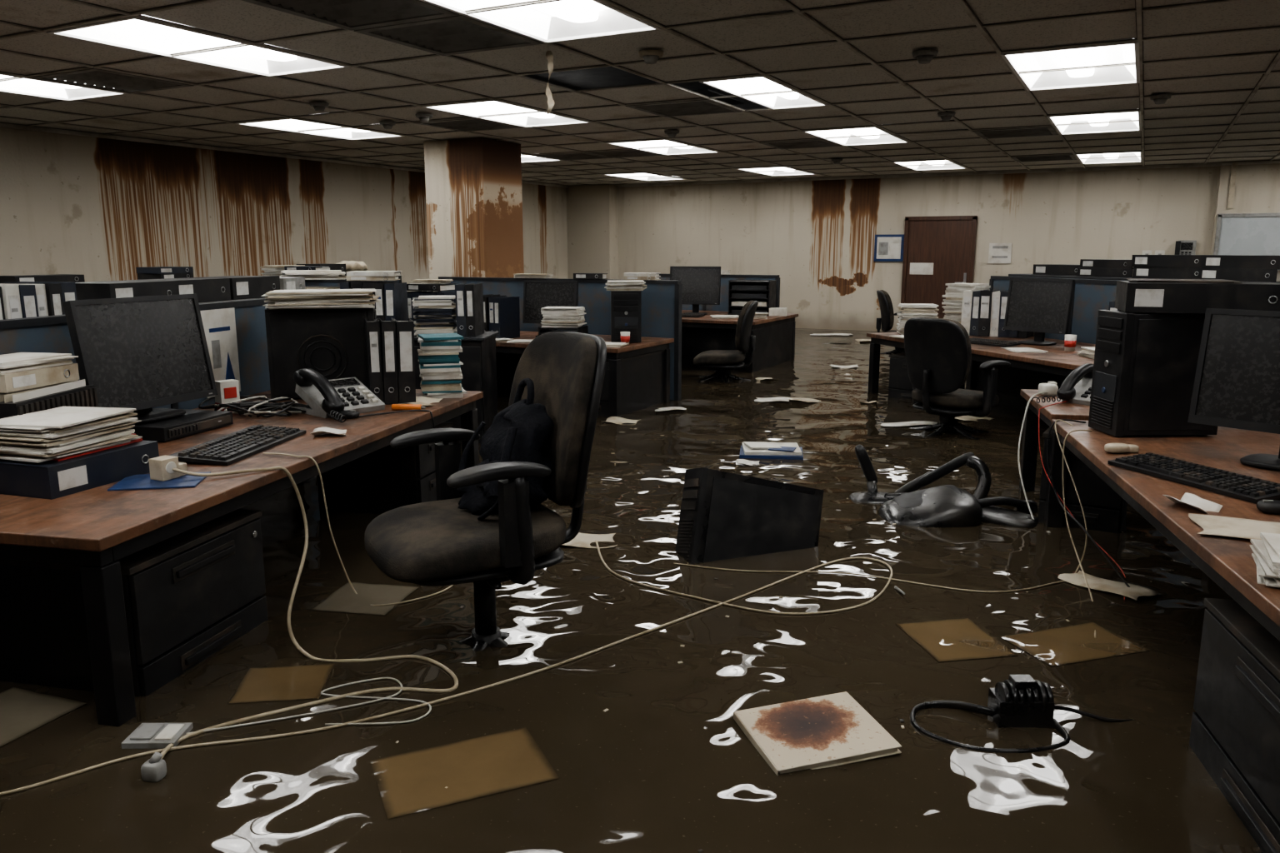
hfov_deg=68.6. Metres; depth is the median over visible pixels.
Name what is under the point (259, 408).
tangled cables
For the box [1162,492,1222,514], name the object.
crumpled paper
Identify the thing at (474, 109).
fluorescent light
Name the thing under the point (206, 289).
binder
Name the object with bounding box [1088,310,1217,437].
computer tower
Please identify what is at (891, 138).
fluorescent light
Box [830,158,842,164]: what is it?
smoke detector
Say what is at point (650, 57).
smoke detector
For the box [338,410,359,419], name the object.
computer mouse
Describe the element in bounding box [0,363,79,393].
binder
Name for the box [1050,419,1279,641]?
office desk
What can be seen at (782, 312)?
tissue box
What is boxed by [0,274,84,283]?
binder
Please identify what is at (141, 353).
computer monitor
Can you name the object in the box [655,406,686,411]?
paper
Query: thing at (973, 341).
keyboard
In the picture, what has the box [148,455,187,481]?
power adapter
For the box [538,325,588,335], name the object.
paper tray
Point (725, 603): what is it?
cable
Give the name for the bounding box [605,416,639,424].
paper
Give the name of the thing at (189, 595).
filing cabinet
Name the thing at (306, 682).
paper
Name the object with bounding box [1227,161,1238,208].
conduit
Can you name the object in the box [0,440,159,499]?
box file
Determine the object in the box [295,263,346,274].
binder
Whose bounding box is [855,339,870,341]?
paper
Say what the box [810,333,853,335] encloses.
paper
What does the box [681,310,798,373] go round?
office desk
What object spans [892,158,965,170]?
fluorescent light
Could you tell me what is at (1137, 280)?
paper stack
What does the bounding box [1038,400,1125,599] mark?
hanging cable
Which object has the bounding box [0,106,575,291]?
wall
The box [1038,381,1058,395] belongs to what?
power adapter
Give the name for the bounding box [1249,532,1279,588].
paper stack
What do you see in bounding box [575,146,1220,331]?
wall
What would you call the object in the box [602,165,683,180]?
fluorescent light
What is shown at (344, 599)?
paper
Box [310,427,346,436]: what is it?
crumpled paper
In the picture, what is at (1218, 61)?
ceiling
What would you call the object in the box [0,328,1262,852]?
water
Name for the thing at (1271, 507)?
computer mouse
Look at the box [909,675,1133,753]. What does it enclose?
power adapter
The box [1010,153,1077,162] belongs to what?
ceiling vent
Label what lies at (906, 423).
paper
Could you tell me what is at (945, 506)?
office chair
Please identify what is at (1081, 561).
cable
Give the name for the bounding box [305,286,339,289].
paper stack
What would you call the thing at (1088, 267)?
binder
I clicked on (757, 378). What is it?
paper
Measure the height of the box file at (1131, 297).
0.115 m
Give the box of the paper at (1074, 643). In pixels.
[1000,622,1150,666]
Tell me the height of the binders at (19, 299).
0.355 m
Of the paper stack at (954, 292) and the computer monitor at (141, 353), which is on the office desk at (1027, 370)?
the paper stack at (954, 292)
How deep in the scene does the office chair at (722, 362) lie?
9.34 m
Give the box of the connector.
[140,752,166,782]
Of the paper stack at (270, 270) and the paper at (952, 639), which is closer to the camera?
the paper at (952, 639)
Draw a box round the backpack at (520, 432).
[456,377,554,520]
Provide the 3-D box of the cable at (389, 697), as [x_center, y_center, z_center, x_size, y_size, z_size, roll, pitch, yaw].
[-0.933,0.805,2.731,0.656,0.006,0.294,-1,11,-6]
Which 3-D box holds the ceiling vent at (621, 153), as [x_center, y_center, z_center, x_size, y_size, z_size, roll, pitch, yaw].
[-0.177,-3.344,11.383,0.740,0.078,0.750,6,12,27]
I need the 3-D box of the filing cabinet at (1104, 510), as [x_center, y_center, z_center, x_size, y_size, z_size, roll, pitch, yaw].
[2.165,0.339,4.579,0.370,0.640,0.354,7,12,31]
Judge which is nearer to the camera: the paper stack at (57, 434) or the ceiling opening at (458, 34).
the paper stack at (57, 434)
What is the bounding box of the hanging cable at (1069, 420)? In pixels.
[1046,419,1129,587]
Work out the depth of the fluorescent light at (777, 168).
14.36 m
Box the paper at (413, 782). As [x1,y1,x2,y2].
[370,727,559,819]
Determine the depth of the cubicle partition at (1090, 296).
7.76 m
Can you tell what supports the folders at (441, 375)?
on the office desk at (92, 529)
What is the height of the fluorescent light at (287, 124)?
0.138 m
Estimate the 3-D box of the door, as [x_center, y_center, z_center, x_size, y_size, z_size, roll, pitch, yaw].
[4.625,-2.250,14.630,1.070,2.010,0.120,6,12,27]
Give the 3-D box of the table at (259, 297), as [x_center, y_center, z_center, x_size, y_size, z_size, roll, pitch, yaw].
[-2.903,0.113,4.173,1.080,1.235,3.700,2,11,12]
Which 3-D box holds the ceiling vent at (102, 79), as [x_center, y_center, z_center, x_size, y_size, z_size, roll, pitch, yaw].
[-3.648,-2.424,6.495,0.740,0.078,0.750,6,12,27]
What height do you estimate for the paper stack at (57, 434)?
0.116 m
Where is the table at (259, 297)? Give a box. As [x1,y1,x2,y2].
[198,297,264,303]
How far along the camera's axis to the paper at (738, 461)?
5.81 m
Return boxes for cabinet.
[0,509,268,697]
[317,422,453,514]
[414,331,499,443]
[597,350,664,417]
[888,352,964,399]
[1008,274,1279,283]
[1037,426,1127,533]
[1189,598,1279,852]
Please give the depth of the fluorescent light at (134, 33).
5.54 m
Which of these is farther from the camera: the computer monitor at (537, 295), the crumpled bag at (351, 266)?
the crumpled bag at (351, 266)
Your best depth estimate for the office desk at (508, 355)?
7.79 m
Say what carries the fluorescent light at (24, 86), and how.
attached to the ceiling
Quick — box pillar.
[423,137,524,291]
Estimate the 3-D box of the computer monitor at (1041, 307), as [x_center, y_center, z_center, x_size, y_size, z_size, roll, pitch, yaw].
[3.207,-0.920,7.536,0.210,0.521,0.540,-8,13,-35]
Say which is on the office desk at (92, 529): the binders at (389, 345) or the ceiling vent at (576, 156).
the binders at (389, 345)
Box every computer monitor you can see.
[62,293,217,423]
[522,280,578,337]
[670,266,720,314]
[1003,278,1074,345]
[1187,308,1279,470]
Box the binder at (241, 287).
[185,275,279,299]
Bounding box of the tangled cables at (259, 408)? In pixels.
[198,395,309,417]
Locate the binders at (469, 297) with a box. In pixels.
[455,283,484,336]
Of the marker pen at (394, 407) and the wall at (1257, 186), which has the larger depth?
the wall at (1257, 186)
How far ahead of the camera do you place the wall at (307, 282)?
8.00 m
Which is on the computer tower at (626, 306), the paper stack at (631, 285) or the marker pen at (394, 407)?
the paper stack at (631, 285)
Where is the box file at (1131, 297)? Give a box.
[1114,280,1279,314]
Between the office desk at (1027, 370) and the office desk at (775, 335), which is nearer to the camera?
the office desk at (1027, 370)
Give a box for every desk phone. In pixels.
[293,368,385,422]
[1030,363,1093,405]
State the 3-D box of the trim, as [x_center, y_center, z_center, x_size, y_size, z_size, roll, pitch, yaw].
[0.693,-2.351,6.380,13.850,0.030,18.100,6,12,27]
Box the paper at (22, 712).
[0,687,86,747]
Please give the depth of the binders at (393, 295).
6.36 m
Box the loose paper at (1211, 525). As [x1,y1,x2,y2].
[1188,513,1279,539]
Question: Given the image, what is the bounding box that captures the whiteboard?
[1213,212,1279,255]
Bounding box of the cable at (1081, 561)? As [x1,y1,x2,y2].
[673,420,1087,592]
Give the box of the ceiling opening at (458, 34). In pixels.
[354,15,543,55]
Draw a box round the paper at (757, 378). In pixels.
[755,377,777,379]
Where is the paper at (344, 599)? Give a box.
[309,582,419,615]
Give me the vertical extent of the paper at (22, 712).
0.001 m
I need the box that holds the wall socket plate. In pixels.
[121,722,193,749]
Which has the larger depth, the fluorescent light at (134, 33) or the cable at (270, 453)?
the fluorescent light at (134, 33)
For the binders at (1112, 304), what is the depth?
6.95 m
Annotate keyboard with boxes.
[168,425,305,465]
[681,313,704,317]
[970,337,1019,347]
[1107,452,1279,504]
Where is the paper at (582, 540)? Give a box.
[562,532,617,548]
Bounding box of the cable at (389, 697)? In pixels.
[185,677,431,734]
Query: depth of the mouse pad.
3.05 m
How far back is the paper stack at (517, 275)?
8.72 m
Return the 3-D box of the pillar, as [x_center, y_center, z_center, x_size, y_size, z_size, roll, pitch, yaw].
[-1.823,-1.796,10.489,0.780,2.650,0.700,6,12,27]
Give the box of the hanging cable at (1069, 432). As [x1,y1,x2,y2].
[1062,430,1095,638]
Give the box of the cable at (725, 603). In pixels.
[0,540,892,796]
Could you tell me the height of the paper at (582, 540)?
0.028 m
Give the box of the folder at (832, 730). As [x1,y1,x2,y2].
[733,691,901,775]
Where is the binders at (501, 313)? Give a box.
[483,294,519,338]
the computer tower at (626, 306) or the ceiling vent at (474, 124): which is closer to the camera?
the computer tower at (626, 306)
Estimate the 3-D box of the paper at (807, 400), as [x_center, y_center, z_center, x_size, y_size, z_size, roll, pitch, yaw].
[1.402,-0.236,8.239,0.366,0.022,0.237,9,14,39]
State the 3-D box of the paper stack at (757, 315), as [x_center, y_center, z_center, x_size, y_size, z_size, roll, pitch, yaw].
[1.316,-1.236,10.457,0.240,0.061,0.183,2,11,11]
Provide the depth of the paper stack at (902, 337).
8.15 m
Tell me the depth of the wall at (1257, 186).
12.47 m
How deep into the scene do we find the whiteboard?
12.55 m
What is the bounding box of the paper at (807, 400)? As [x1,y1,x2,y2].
[789,397,820,402]
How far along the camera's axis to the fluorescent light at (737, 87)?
7.16 m
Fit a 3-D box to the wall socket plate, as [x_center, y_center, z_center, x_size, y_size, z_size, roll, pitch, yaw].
[-1.305,0.835,2.542,0.140,0.026,0.110,0,11,-1]
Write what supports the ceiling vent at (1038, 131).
in the ceiling
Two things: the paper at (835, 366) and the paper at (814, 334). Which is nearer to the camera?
the paper at (835, 366)
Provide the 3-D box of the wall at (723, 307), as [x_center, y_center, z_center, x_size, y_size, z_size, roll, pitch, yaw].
[0.826,-1.321,11.885,1.940,1.200,0.066,6,12,27]
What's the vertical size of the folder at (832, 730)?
0.044 m
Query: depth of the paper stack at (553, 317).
7.54 m
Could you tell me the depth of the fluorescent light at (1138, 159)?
12.42 m
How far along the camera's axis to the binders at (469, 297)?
6.35 m
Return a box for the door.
[900,215,977,318]
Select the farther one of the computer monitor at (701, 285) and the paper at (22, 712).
the computer monitor at (701, 285)
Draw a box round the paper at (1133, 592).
[1057,570,1157,600]
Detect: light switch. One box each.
[1141,250,1151,254]
[1155,250,1164,254]
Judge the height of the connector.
0.071 m
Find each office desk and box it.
[0,389,483,727]
[495,330,674,417]
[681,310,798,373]
[866,332,1094,398]
[1019,389,1089,528]
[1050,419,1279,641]
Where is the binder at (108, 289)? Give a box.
[75,280,178,299]
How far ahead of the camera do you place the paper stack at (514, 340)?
7.77 m
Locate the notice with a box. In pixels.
[988,243,1012,263]
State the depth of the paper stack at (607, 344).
7.38 m
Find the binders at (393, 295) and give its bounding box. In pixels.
[340,280,408,321]
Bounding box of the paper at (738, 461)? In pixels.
[735,459,759,466]
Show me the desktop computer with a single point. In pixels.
(193, 422)
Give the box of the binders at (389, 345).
[364,317,415,404]
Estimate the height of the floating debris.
0.003 m
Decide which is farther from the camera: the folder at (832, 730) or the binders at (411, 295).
the binders at (411, 295)
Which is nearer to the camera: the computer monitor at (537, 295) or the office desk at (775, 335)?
the computer monitor at (537, 295)
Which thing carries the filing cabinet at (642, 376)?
on the floor
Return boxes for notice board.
[874,234,904,261]
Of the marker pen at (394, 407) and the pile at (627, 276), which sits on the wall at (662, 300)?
the pile at (627, 276)
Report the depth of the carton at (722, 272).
11.61 m
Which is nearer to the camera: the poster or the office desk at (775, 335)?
the poster
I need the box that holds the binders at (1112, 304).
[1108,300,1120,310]
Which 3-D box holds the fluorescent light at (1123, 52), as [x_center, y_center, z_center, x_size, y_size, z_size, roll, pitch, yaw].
[2.815,-2.371,6.051,0.730,0.138,1.470,6,12,27]
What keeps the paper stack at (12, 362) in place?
on the binder at (27, 379)
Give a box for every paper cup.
[620,331,629,344]
[1064,334,1076,351]
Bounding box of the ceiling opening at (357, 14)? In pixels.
[241,0,459,30]
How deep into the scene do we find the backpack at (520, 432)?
3.05 m
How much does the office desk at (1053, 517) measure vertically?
0.750 m
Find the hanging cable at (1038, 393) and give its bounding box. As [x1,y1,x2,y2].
[1017,391,1050,533]
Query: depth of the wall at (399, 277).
10.54 m
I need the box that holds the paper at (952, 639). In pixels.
[895,618,1018,661]
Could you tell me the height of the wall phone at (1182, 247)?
0.280 m
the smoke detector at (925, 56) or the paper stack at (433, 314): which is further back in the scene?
the paper stack at (433, 314)
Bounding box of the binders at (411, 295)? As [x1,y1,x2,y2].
[407,290,455,331]
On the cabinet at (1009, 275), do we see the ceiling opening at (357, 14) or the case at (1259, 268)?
the case at (1259, 268)
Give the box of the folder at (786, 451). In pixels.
[739,441,803,459]
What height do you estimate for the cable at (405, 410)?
0.612 m
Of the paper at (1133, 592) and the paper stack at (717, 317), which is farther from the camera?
the paper stack at (717, 317)
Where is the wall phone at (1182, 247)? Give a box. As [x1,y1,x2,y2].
[1174,240,1196,254]
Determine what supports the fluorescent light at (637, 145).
attached to the ceiling
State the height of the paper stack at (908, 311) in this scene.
0.269 m
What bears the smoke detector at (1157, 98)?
attached to the ceiling
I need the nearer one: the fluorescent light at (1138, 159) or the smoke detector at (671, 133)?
the smoke detector at (671, 133)
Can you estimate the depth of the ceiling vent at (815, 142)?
10.36 m
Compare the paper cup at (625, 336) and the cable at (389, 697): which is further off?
the paper cup at (625, 336)
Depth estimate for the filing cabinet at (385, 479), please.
4.68 m
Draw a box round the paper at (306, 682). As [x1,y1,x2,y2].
[227,664,334,704]
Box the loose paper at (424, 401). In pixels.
[400,396,442,405]
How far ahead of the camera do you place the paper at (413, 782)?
2.38 m
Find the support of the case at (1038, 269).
on the cabinet at (1009, 275)
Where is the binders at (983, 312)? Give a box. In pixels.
[960,289,1033,338]
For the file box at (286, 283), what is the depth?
5.57 m
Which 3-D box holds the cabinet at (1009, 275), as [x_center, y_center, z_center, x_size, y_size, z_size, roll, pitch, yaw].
[4.122,-0.525,7.440,0.390,1.280,3.200,-4,11,-18]
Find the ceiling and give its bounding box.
[0,0,1279,185]
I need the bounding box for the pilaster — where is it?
[566,184,618,279]
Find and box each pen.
[391,404,425,410]
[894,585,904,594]
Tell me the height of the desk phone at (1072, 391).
0.198 m
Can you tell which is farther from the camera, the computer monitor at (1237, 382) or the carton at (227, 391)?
the carton at (227, 391)
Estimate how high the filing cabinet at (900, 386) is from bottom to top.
0.580 m
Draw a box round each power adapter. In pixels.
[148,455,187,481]
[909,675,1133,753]
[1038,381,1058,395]
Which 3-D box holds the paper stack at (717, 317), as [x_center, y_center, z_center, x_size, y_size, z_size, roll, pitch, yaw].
[0.961,-1.232,10.533,0.332,0.024,0.264,-1,11,-6]
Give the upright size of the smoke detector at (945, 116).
0.060 m
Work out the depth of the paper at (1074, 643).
3.14 m
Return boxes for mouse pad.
[107,471,210,491]
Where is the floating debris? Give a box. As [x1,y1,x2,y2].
[395,395,1151,852]
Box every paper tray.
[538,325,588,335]
[728,280,776,315]
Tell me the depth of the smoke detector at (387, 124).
8.51 m
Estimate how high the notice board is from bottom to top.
0.420 m
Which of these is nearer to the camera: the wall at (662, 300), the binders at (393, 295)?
the binders at (393, 295)
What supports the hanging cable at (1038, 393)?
hanging from the office desk at (1053, 517)
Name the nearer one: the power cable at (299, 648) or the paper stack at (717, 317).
the power cable at (299, 648)
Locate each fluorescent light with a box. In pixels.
[0,73,128,100]
[46,15,349,76]
[235,111,404,139]
[420,0,661,43]
[421,100,590,127]
[520,154,563,162]
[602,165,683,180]
[606,139,720,154]
[699,75,829,109]
[736,160,814,175]
[801,123,909,145]
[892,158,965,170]
[1000,38,1139,90]
[1046,108,1141,134]
[1075,150,1142,164]
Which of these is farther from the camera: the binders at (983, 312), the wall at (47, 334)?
the binders at (983, 312)
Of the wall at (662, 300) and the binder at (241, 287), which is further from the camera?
the wall at (662, 300)
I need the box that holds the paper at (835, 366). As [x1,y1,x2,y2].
[829,364,858,368]
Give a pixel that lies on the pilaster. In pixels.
(592, 210)
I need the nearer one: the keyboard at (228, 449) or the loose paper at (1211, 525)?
the loose paper at (1211, 525)
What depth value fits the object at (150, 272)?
7.60 m
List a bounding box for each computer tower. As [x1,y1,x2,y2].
[265,307,376,399]
[610,290,641,342]
[675,467,823,564]
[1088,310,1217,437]
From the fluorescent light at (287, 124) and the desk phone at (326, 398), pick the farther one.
the fluorescent light at (287, 124)
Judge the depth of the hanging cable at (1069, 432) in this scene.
3.88 m
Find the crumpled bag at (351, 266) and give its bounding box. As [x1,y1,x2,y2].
[335,260,367,271]
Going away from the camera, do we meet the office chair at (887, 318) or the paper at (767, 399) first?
the paper at (767, 399)
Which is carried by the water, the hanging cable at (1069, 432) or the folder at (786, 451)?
the folder at (786, 451)
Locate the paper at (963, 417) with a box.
[955,415,994,421]
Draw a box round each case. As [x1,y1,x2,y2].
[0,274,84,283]
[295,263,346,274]
[1032,264,1079,275]
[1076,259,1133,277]
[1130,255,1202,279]
[1198,255,1279,282]
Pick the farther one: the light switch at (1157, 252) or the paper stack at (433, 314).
the light switch at (1157, 252)
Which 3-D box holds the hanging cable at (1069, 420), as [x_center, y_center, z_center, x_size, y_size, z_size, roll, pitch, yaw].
[1.848,0.303,3.871,0.160,0.570,0.612,1,11,4]
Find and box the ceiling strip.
[545,50,554,114]
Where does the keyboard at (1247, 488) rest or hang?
on the office desk at (1228, 562)
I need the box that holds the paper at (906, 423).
[876,421,937,426]
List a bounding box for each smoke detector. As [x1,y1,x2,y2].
[309,101,329,111]
[379,120,395,129]
[415,113,433,122]
[638,50,663,64]
[664,130,679,137]
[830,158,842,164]
[911,49,938,64]
[937,111,955,120]
[1150,94,1172,104]
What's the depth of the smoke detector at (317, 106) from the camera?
7.42 m
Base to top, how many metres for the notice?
0.300 m
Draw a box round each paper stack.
[0,352,78,374]
[0,406,142,463]
[259,265,304,275]
[261,289,380,309]
[279,270,346,279]
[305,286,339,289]
[408,279,453,284]
[411,295,456,336]
[495,338,510,341]
[506,339,532,342]
[513,273,553,278]
[540,306,586,327]
[604,280,646,290]
[605,342,628,347]
[710,315,739,319]
[754,312,768,319]
[889,335,904,339]
[896,303,939,334]
[941,283,990,323]
[1000,347,1047,353]
[1076,346,1094,359]
[1126,278,1242,283]
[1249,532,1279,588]
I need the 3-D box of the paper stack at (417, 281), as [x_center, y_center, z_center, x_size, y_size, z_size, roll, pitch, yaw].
[-1.869,-1.300,8.416,0.347,0.036,0.260,2,11,11]
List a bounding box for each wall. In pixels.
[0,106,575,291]
[0,298,270,409]
[279,271,401,283]
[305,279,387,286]
[438,276,682,400]
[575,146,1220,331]
[655,273,779,311]
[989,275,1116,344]
[1210,144,1279,254]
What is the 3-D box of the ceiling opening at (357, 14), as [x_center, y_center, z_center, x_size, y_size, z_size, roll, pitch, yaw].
[-1.383,-2.045,4.482,0.740,0.078,0.750,6,12,27]
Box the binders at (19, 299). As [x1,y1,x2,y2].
[0,281,77,319]
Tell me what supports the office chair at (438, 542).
on the floor
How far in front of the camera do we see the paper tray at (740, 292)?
10.95 m
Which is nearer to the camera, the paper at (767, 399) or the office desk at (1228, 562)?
the office desk at (1228, 562)
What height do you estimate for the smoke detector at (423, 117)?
0.060 m
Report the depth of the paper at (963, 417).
7.34 m
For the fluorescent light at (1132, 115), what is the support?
attached to the ceiling
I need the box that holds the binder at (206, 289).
[124,278,230,302]
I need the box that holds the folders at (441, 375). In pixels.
[417,333,466,398]
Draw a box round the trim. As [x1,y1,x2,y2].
[0,123,1279,187]
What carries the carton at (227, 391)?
on the office desk at (92, 529)
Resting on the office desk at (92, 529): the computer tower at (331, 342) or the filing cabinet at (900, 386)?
the computer tower at (331, 342)
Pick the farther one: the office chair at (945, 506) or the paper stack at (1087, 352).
the paper stack at (1087, 352)
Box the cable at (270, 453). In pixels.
[262,452,454,606]
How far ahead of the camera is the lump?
3.50 m
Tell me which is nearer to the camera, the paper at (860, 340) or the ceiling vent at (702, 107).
the ceiling vent at (702, 107)
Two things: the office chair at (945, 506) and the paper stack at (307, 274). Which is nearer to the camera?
the office chair at (945, 506)
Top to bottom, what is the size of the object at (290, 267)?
0.100 m
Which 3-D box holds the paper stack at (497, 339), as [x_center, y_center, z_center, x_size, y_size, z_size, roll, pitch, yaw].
[-1.268,-0.738,7.936,0.242,0.014,0.347,-10,15,-44]
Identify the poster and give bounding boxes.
[200,307,240,398]
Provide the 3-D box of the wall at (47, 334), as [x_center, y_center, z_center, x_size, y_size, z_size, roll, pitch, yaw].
[-2.340,0.166,3.875,0.067,1.240,3.590,2,11,12]
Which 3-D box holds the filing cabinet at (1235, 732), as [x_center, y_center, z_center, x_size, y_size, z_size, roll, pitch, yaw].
[1.637,0.840,1.998,0.574,0.610,0.930,2,11,12]
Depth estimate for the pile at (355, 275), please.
6.35 m
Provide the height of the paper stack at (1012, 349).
0.009 m
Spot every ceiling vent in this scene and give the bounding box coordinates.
[28,68,194,94]
[413,116,522,131]
[533,151,613,160]
[584,148,664,158]
[625,89,744,117]
[759,139,842,149]
[972,126,1058,139]
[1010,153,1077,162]
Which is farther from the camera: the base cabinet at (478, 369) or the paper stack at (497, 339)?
the paper stack at (497, 339)
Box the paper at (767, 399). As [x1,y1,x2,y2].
[754,396,791,401]
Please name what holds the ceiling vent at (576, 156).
in the ceiling
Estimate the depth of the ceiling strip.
5.55 m
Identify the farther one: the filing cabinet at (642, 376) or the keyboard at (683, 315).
the keyboard at (683, 315)
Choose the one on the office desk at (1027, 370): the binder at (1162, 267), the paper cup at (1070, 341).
the paper cup at (1070, 341)
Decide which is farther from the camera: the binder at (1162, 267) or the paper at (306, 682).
the binder at (1162, 267)
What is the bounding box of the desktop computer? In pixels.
[127,409,233,441]
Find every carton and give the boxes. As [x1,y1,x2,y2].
[215,379,240,411]
[720,270,730,274]
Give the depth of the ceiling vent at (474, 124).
8.77 m
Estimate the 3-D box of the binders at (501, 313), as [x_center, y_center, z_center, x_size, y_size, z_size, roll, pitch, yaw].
[-1.271,-0.952,8.118,0.352,0.365,0.297,6,12,27]
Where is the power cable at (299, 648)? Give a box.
[160,465,458,759]
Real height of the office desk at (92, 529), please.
0.750 m
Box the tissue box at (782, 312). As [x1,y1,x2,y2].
[769,307,786,316]
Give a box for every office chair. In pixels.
[364,331,606,651]
[693,300,758,383]
[849,444,1039,528]
[875,290,904,354]
[904,317,1010,439]
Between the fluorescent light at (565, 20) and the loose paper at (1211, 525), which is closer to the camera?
the loose paper at (1211, 525)
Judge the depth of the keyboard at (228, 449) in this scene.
3.54 m
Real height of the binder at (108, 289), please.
0.115 m
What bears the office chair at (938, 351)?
on the floor
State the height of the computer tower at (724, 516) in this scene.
0.627 m
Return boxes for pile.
[346,270,401,280]
[624,272,660,279]
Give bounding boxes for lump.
[1104,443,1139,453]
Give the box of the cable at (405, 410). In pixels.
[357,410,436,443]
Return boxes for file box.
[0,379,99,419]
[279,277,305,289]
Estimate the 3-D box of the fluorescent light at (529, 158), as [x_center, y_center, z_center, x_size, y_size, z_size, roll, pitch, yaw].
[-1.667,-3.438,11.719,0.730,0.138,1.470,6,12,27]
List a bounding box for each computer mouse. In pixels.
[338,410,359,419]
[1256,500,1279,514]

